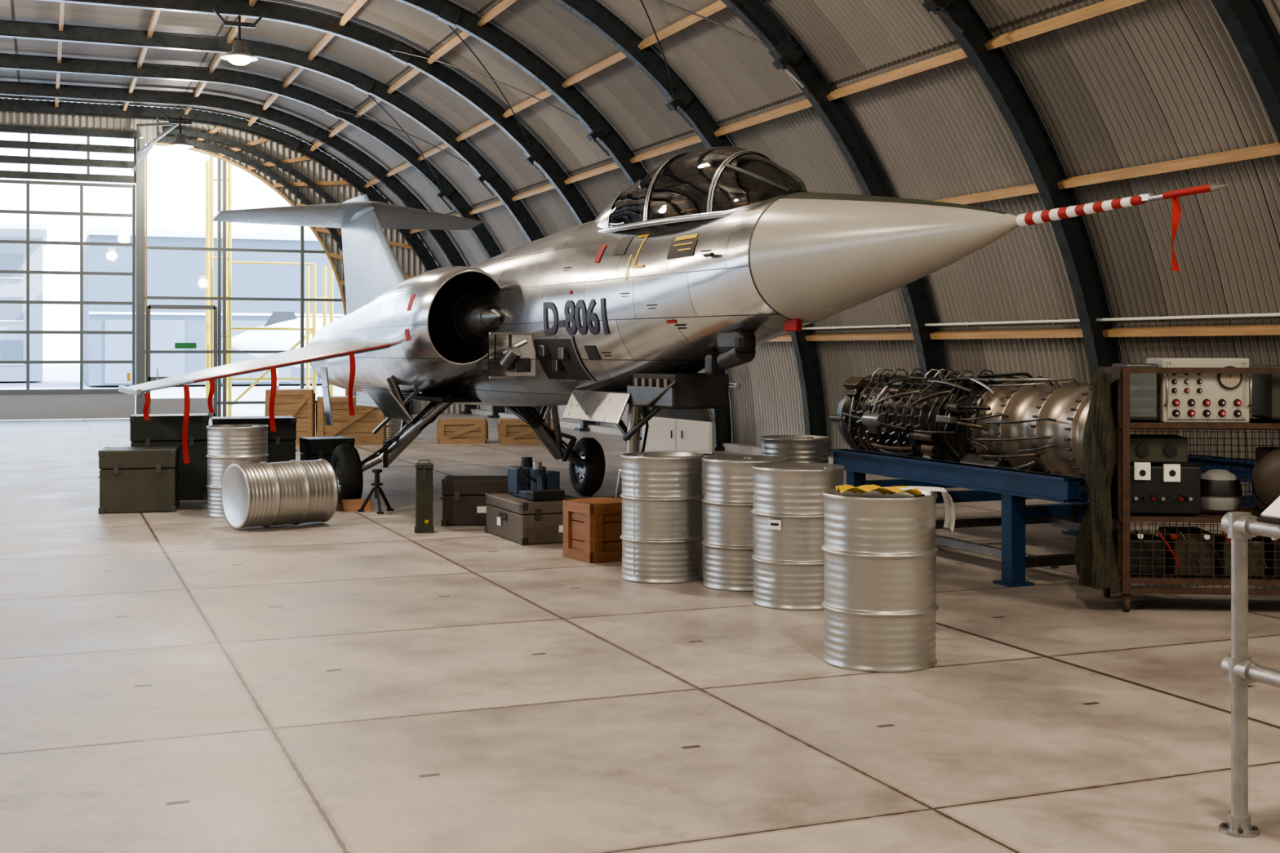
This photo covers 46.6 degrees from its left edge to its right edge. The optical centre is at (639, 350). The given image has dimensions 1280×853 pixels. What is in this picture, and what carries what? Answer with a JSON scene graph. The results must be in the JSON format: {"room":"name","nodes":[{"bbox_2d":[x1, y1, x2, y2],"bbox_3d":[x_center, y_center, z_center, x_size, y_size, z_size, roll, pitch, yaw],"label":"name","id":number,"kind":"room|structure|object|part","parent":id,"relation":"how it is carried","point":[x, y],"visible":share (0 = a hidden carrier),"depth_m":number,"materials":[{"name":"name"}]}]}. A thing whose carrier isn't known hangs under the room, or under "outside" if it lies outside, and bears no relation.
{"room":"aircraft hangar","nodes":[
{"label":"aircraft hangar","id":0,"kind":"room"},
{"bbox_2d":[0,365,345,420],"bbox_3d":[-22.379,1.770,55.670,220.000,0.100,260.000,0,0,-22],"label":"apron","id":1,"kind":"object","parent":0,"point":[54,377],"visible":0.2,"depth_m":67.32,"materials":[{"name":"concrete"}]},
{"bbox_2d":[0,222,47,381],"bbox_3d":[-44.274,-2.342,77.962,24.400,7.925,18.300,0,0,-22],"label":"office building","id":2,"kind":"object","parent":1,"relation":"on","point":[12,255],"visible":0.89,"depth_m":79.28,"materials":[{"name":"white paint"}]},
{"bbox_2d":[83,227,343,385],"bbox_3d":[-14.010,-2.055,80.429,30.400,7.350,12.300,0,0,-22],"label":"building","id":3,"kind":"structure","parent":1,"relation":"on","point":[170,273],"depth_m":71.03,"materials":[{"name":"white paint"}]},
{"bbox_2d":[205,155,333,416],"bbox_3d":[-9.719,-1.630,38.989,3.150,6.700,1.100,0,0,-22],"label":"scaffold","id":4,"kind":"object","parent":1,"relation":"on","point":[210,180],"visible":0.48,"depth_m":38.76,"materials":[{"name":"yellow metal"}]},
{"bbox_2d":[221,311,339,388],"bbox_3d":[-9.937,-0.630,50.012,1.963,4.700,9.387,0,0,34],"label":"jet","id":5,"kind":"object","parent":1,"relation":"on","point":[249,340],"visible":0.24,"depth_m":47.76,"materials":[{"name":"white paint"}]},
{"bbox_2d":[0,97,465,413],"bbox_3d":[-13.542,-2.130,35.027,19.960,7.500,0.060,0,0,-22],"label":"wall","id":6,"kind":"structure","parent":0,"point":[410,264],"depth_m":36.87,"materials":[{"name":"grey metal"}]},
{"bbox_2d":[0,179,135,420],"bbox_3d":[-15.950,-1.190,33.986,8.355,5.580,0.135,0,0,-22],"label":"door","id":7,"kind":"structure","parent":6,"relation":"in","point":[91,403],"depth_m":35.00,"materials":[{"name":"grey metal"}]},
{"bbox_2d":[0,124,136,183],"bbox_3d":[-15.116,-4.630,34.318,6.750,1.230,0.120,0,0,-22],"label":"window","id":8,"kind":"structure","parent":6,"relation":"in","point":[28,130],"depth_m":34.93,"materials":[{"name":"paint"}]},
{"bbox_2d":[132,117,178,413],"bbox_3d":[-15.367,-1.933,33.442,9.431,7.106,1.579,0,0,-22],"label":"support column","id":9,"kind":"structure","parent":6,"relation":"attached to","point":[142,150],"depth_m":35.47,"materials":[{"name":"metal"}]},
{"bbox_2d":[146,304,217,417],"bbox_3d":[-11.046,0.255,35.855,1.640,2.730,0.105,0,0,-22],"label":"door","id":10,"kind":"structure","parent":6,"relation":"in","point":[157,406],"depth_m":35.83,"materials":[{"name":"metal"}]},
{"bbox_2d":[146,158,346,417],"bbox_3d":[-9.640,-1.680,36.541,4.830,6.600,0.090,0,0,-22],"label":"window","id":11,"kind":"structure","parent":6,"relation":"in","point":[219,249],"depth_m":36.30,"materials":[{"name":"grey metal"}]},
{"bbox_2d":[154,126,413,414],"bbox_3d":[-8.155,-1.997,37.047,7.504,7.233,0.230,0,0,-22],"label":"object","id":12,"kind":"structure","parent":6,"relation":"attached to","point":[163,141],"depth_m":36.63,"materials":[{"name":"paint"}]},
{"bbox_2d":[470,408,1088,501],"bbox_3d":[3.533,1.560,18.988,0.200,0.120,42.600,0,0,-22],"label":"baseboard","id":13,"kind":"structure","parent":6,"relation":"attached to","point":[732,447],"depth_m":29.12,"materials":[{"name":"concrete"}]},
{"bbox_2d":[0,413,1279,852],"bbox_3d":[-5.616,1.720,15.310,20.600,0.200,43.000,0,0,-22],"label":"floor","id":14,"kind":"structure","parent":0,"point":[184,680],"depth_m":6.90,"materials":[{"name":"concrete"}]},
{"bbox_2d":[97,445,181,514],"bbox_3d":[-5.096,1.305,15.142,0.796,0.630,0.644,0,0,-14],"label":"equipment case","id":15,"kind":"object","parent":14,"relation":"on","point":[133,479],"visible":1,"depth_m":14.86,"materials":[{"name":"green paint"}]},
{"bbox_2d":[129,413,208,500],"bbox_3d":[-5.172,1.160,16.351,0.876,0.920,0.644,0,0,-17],"label":"equipment case","id":16,"kind":"object","parent":14,"relation":"on","point":[162,429],"visible":0.58,"depth_m":16.11,"materials":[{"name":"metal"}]},
{"bbox_2d":[205,424,269,518],"bbox_3d":[-3.982,1.180,14.705,0.605,0.880,0.604,0,0,-45],"label":"drum","id":17,"kind":"object","parent":14,"relation":"on","point":[228,445],"visible":0.66,"depth_m":14.46,"materials":[{"name":"silver metal"}]},
{"bbox_2d":[0,98,477,413],"bbox_3d":[-13.380,-2.095,34.711,19.925,7.430,0.508,0,0,-22],"label":"rib","id":18,"kind":"object","parent":14,"relation":"on","point":[289,142],"visible":0.59,"depth_m":36.13,"materials":[{"name":"paint"}]},
{"bbox_2d":[0,80,505,417],"bbox_3d":[-12.447,-2.095,32.391,19.925,7.430,0.508,0,0,-22],"label":"rib","id":19,"kind":"object","parent":14,"relation":"on","point":[306,128],"visible":0.7,"depth_m":33.88,"materials":[{"name":"paint"}]},
{"bbox_2d":[211,415,297,462],"bbox_3d":[-4.440,1.190,17.076,0.976,0.860,0.644,0,0,-17],"label":"equipment case","id":20,"kind":"object","parent":14,"relation":"on","point":[281,442],"visible":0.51,"depth_m":16.87,"materials":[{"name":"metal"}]},
{"bbox_2d":[0,53,542,413],"bbox_3d":[-11.254,-2.095,29.422,19.925,7.430,0.508,0,0,-22],"label":"rib","id":21,"kind":"object","parent":14,"relation":"on","point":[7,61],"visible":0.73,"depth_m":30.93,"materials":[{"name":"paint"}]},
{"bbox_2d":[321,0,765,187],"bbox_3d":[-1.311,-4.325,21.460,2.655,1.699,22.416,0,0,-22],"label":"rods","id":22,"kind":"object","parent":21,"relation":"attached to","point":[662,1],"visible":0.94,"depth_m":24.31,"materials":[{"name":"metal"}]},
{"bbox_2d":[221,458,337,528],"bbox_3d":[-3.320,1.313,13.700,0.880,0.606,0.606,0,0,-40],"label":"drum","id":23,"kind":"object","parent":14,"relation":"on","point":[264,494],"visible":1,"depth_m":13.50,"materials":[{"name":"silver metal"}]},
{"bbox_2d":[264,388,315,445],"bbox_3d":[-6.098,1.145,25.894,0.858,0.950,0.850,0,0,-12],"label":"wooden crate","id":24,"kind":"object","parent":14,"relation":"on","point":[300,403],"visible":0.5,"depth_m":25.53,"materials":[{"name":"brown wood"}]},
{"bbox_2d":[0,19,595,431],"bbox_3d":[-10.060,-2.095,26.453,19.925,7.430,0.508,0,0,-22],"label":"rib","id":25,"kind":"object","parent":14,"relation":"on","point":[361,82],"visible":0.79,"depth_m":28.04,"materials":[{"name":"paint"}]},
{"bbox_2d":[298,435,355,463],"bbox_3d":[-3.623,1.310,17.189,0.576,0.620,0.544,0,0,-27],"label":"equipment case","id":26,"kind":"object","parent":14,"relation":"on","point":[311,448],"visible":0.45,"depth_m":16.95,"materials":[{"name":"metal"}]},
{"bbox_2d":[39,0,649,439],"bbox_3d":[-8.867,-2.095,23.484,19.925,7.430,0.508,0,0,-22],"label":"rib","id":27,"kind":"object","parent":14,"relation":"on","point":[376,40],"visible":0.8,"depth_m":25.43,"materials":[{"name":"paint"}]},
{"bbox_2d":[315,395,386,444],"bbox_3d":[-5.059,1.210,25.989,1.208,0.820,0.850,0,0,-12],"label":"wooden crate","id":28,"kind":"object","parent":14,"relation":"on","point":[360,426],"visible":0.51,"depth_m":25.61,"materials":[{"name":"brown wood"}]},
{"bbox_2d":[337,498,373,511],"bbox_3d":[-3.072,1.565,15.484,0.330,0.110,1.020,0,0,-25],"label":"chock","id":29,"kind":"object","parent":14,"relation":"on","point":[349,504],"visible":0.48,"depth_m":15.06,"materials":[{"name":"orange wood"}]},
{"bbox_2d":[357,468,393,514],"bbox_3d":[-2.627,1.405,14.905,0.354,0.430,0.318,0,0,-22],"label":"stand","id":30,"kind":"object","parent":14,"relation":"on","point":[377,490],"visible":1,"depth_m":14.93,"materials":[{"name":"black paint"}]},
{"bbox_2d":[386,417,401,439],"bbox_3d":[-4.586,1.180,26.825,0.606,0.880,0.606,0,0,-45],"label":"drum","id":31,"kind":"object","parent":14,"relation":"on","point":[393,425],"visible":0.09,"depth_m":26.59,"materials":[{"name":"silver metal"}]},
{"bbox_2d":[414,459,434,533],"bbox_3d":[-1.933,1.297,13.307,0.170,0.646,0.175,0,0,-10],"label":"canister","id":32,"kind":"object","parent":14,"relation":"on","point":[424,486],"visible":1,"depth_m":13.23,"materials":[{"name":"green paint"}]},
{"bbox_2d":[435,417,488,444],"bbox_3d":[-3.146,1.410,26.326,0.908,0.420,0.750,0,0,-7],"label":"wooden crate","id":33,"kind":"object","parent":14,"relation":"on","point":[449,430],"visible":1,"depth_m":25.97,"materials":[{"name":"brown wood"}]},
{"bbox_2d":[440,475,507,525],"bbox_3d":[-1.528,1.405,13.989,0.696,0.430,0.494,0,0,-2],"label":"tool case","id":34,"kind":"object","parent":14,"relation":"on","point":[464,501],"visible":0.6,"depth_m":13.76,"materials":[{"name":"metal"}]},
{"bbox_2d":[497,417,554,444],"bbox_3d":[-1.995,1.410,26.142,1.008,0.420,0.750,0,0,-7],"label":"wooden crate","id":35,"kind":"object","parent":14,"relation":"on","point":[511,431],"visible":0.62,"depth_m":25.76,"materials":[{"name":"brown wood"}]},
{"bbox_2d":[484,493,580,545],"bbox_3d":[-0.895,1.445,12.951,0.696,0.350,1.024,0,0,-24],"label":"trunk","id":36,"kind":"object","parent":14,"relation":"on","point":[522,521],"visible":0.64,"depth_m":12.50,"materials":[{"name":"metal"}]},
{"bbox_2d":[507,457,564,501],"bbox_3d":[-0.913,1.108,12.964,0.440,0.320,0.760,0,0,-28],"label":"jack","id":37,"kind":"object","parent":36,"relation":"on","point":[529,482],"visible":1,"depth_m":12.90,"materials":[{"name":"metal"}]},
{"bbox_2d":[395,0,731,451],"bbox_3d":[-7.673,-2.095,20.515,19.925,7.430,0.508,0,0,-22],"label":"rib","id":38,"kind":"object","parent":14,"relation":"on","point":[446,11],"visible":0.7,"depth_m":23.16,"materials":[{"name":"paint"}]},
{"bbox_2d":[562,497,622,563],"bbox_3d":[-0.308,1.395,11.624,0.449,0.450,0.449,0,0,-34],"label":"wooden crate","id":39,"kind":"object","parent":14,"relation":"on","point":[593,528],"visible":0.76,"depth_m":11.45,"materials":[{"name":"orange wood"}]},
{"bbox_2d":[619,451,703,583],"bbox_3d":[0.158,1.180,10.626,0.605,0.880,0.606,0,0,44],"label":"drum","id":40,"kind":"object","parent":14,"relation":"on","point":[661,537],"visible":0.99,"depth_m":10.38,"materials":[{"name":"silver metal"}]},
{"bbox_2d":[118,146,1226,503],"bbox_3d":[-0.905,-0.250,14.089,6.843,3.740,16.560,0,0,-25],"label":"jet fighter","id":41,"kind":"object","parent":14,"relation":"on","point":[713,255],"visible":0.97,"depth_m":11.78,"materials":[{"name":"paint"}]},
{"bbox_3d":[0.354,-1.214,11.391,0.817,0.595,3.315,0,0,-25],"label":"canopy frame","id":42,"kind":"part","parent":41,"relation":"part of","materials":[{"name":"metal"}]},
{"bbox_3d":[0.534,-1.225,11.003,0.749,0.568,2.470,0,0,-25],"label":"canopy glass","id":43,"kind":"part","parent":41,"relation":"part of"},
{"bbox_2d":[641,416,715,454],"bbox_3d":[0.607,1.335,23.398,1.100,0.590,0.540,0,0,8],"label":"base cabinet","id":44,"kind":"object","parent":14,"relation":"on","point":[664,434],"visible":0.73,"depth_m":23.16,"materials":[{"name":"paint"}]},
{"bbox_2d":[554,0,827,436],"bbox_3d":[-6.479,-2.095,17.546,19.925,7.430,0.508,0,0,-22],"label":"rib","id":45,"kind":"object","parent":14,"relation":"on","point":[684,101],"visible":0.66,"depth_m":20.45,"materials":[{"name":"paint"}]},
{"bbox_2d":[701,454,788,591],"bbox_3d":[0.726,1.180,10.283,0.605,0.880,0.606,0,0,11],"label":"drum","id":46,"kind":"object","parent":14,"relation":"on","point":[727,500],"visible":0.59,"depth_m":10.03,"materials":[{"name":"silver metal"}]},
{"bbox_2d":[760,435,829,463],"bbox_3d":[1.331,1.180,12.800,0.605,0.880,0.604,0,0,23],"label":"drum","id":47,"kind":"object","parent":14,"relation":"on","point":[797,448],"visible":0.18,"depth_m":12.56,"materials":[{"name":"silver metal"}]},
{"bbox_2d":[751,462,844,610],"bbox_3d":[1.017,1.180,9.560,0.604,0.880,0.605,0,0,8],"label":"drum","id":48,"kind":"object","parent":14,"relation":"on","point":[788,512],"visible":0.7,"depth_m":9.30,"materials":[{"name":"metal"}]},
{"bbox_2d":[720,0,946,378],"bbox_3d":[-5.286,-2.095,14.576,19.925,7.430,0.508,0,0,-22],"label":"rib","id":49,"kind":"object","parent":14,"relation":"on","point":[788,55],"visible":0.66,"depth_m":17.77,"materials":[{"name":"paint"}]},
{"bbox_2d":[821,484,955,672],"bbox_3d":[1.284,1.159,7.771,0.668,0.922,0.605,0,0,-4],"label":"drum","id":50,"kind":"object","parent":14,"relation":"on","point":[879,548],"visible":1,"depth_m":7.52,"materials":[{"name":"silver metal"}]},
{"bbox_2d":[922,0,1120,502],"bbox_3d":[-4.092,-2.095,11.607,19.925,7.430,0.508,0,0,-22],"label":"rib","id":51,"kind":"object","parent":14,"relation":"on","point":[1040,154],"visible":0.64,"depth_m":14.99,"materials":[{"name":"paint"}]},
{"bbox_2d":[829,448,1255,587],"bbox_3d":[3.299,1.225,11.565,2.450,0.790,3.100,0,0,-22],"label":"stand","id":52,"kind":"object","parent":14,"relation":"on","point":[1011,486],"visible":0.49,"depth_m":10.88,"materials":[{"name":"metal"}]},
{"bbox_2d":[829,367,1180,490],"bbox_3d":[2.913,0.637,12.552,1.008,0.968,3.939,0,0,-22],"label":"engine","id":53,"kind":"object","parent":52,"relation":"on","point":[1034,425],"visible":0.8,"depth_m":12.23,"materials":[{"name":"metal"}]},
{"bbox_2d":[1075,357,1279,612],"bbox_3d":[3.799,0.833,9.402,1.966,1.575,0.790,0,0,6],"label":"equipment rack","id":54,"kind":"object","parent":14,"relation":"on","point":[1152,480],"visible":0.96,"depth_m":9.22,"materials":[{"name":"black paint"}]},
{"bbox_2d":[1210,0,1279,143],"bbox_3d":[-2.899,-2.095,8.638,19.925,7.430,0.508,0,0,-22],"label":"rib","id":55,"kind":"object","parent":14,"relation":"on","point":[1247,23],"visible":1,"depth_m":11.88,"materials":[{"name":"paint"}]},
{"bbox_2d":[1218,511,1279,838],"bbox_3d":[2.807,1.083,3.044,0.130,1.075,4.355,0,0,-22],"label":"railing","id":56,"kind":"object","parent":14,"relation":"on","point":[1241,671],"visible":0.99,"depth_m":4.98,"materials":[{"name":"metal"}]},
{"bbox_2d":[1256,496,1279,524],"bbox_3d":[2.250,0.458,4.591,0.269,0.198,0.640,0,0,-22],"label":"information board","id":57,"kind":"object","parent":56,"relation":"on","point":[1271,515],"visible":1,"depth_m":4.81,"materials":[{"name":"paper"}]},
{"bbox_3d":[0.682,-2.095,-0.269,19.925,7.430,0.508,0,0,-22],"label":"rib","id":58,"kind":"object","parent":14,"relation":"on","visible":0},
{"bbox_2d":[54,0,1279,341],"bbox_3d":[-5.917,-2.491,15.825,19.617,6.659,40.780,0,0,-22],"label":"roof purlins","id":59,"kind":"structure","parent":58,"relation":"attached to","point":[1107,6],"depth_m":17.29,"materials":[{"name":"brown wood"}]},
{"bbox_2d":[0,0,1279,494],"bbox_3d":[-5.616,-2.157,15.310,20.108,7.554,42.600,0,0,-22],"label":"ceiling","id":60,"kind":"structure","parent":0,"point":[1147,82],"depth_m":17.24,"materials":[{"name":"grey metal"}]},
{"bbox_2d":[161,111,199,151],"bbox_3d":[-10.616,-5.071,34.317,0.632,0.883,0.600,0,0,21],"label":"lamp","id":61,"kind":"object","parent":60,"relation":"hanging from","point":[180,144],"visible":1,"depth_m":34.23,"materials":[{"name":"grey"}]},
{"bbox_2d":[213,8,266,65],"bbox_3d":[-6.476,-5.071,24.018,0.632,0.883,0.600,0,0,21],"label":"lamp","id":62,"kind":"object","parent":60,"relation":"hanging from","point":[238,55],"visible":1,"depth_m":23.93,"materials":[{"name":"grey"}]},
{"bbox_3d":[1.876,-2.095,-3.238,19.925,7.430,0.508,0,0,-22],"label":"rib","id":63,"kind":"object","parent":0,"visible":0},
{"bbox_2d":[801,312,1279,329],"bbox_3d":[3.254,-0.319,18.876,0.076,0.050,42.600,0,0,-22],"label":"conduit","id":64,"kind":"object","parent":63,"relation":"attached to","point":[1271,314],"visible":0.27,"depth_m":15.74,"materials":[{"name":"grey metal"}]}
]}

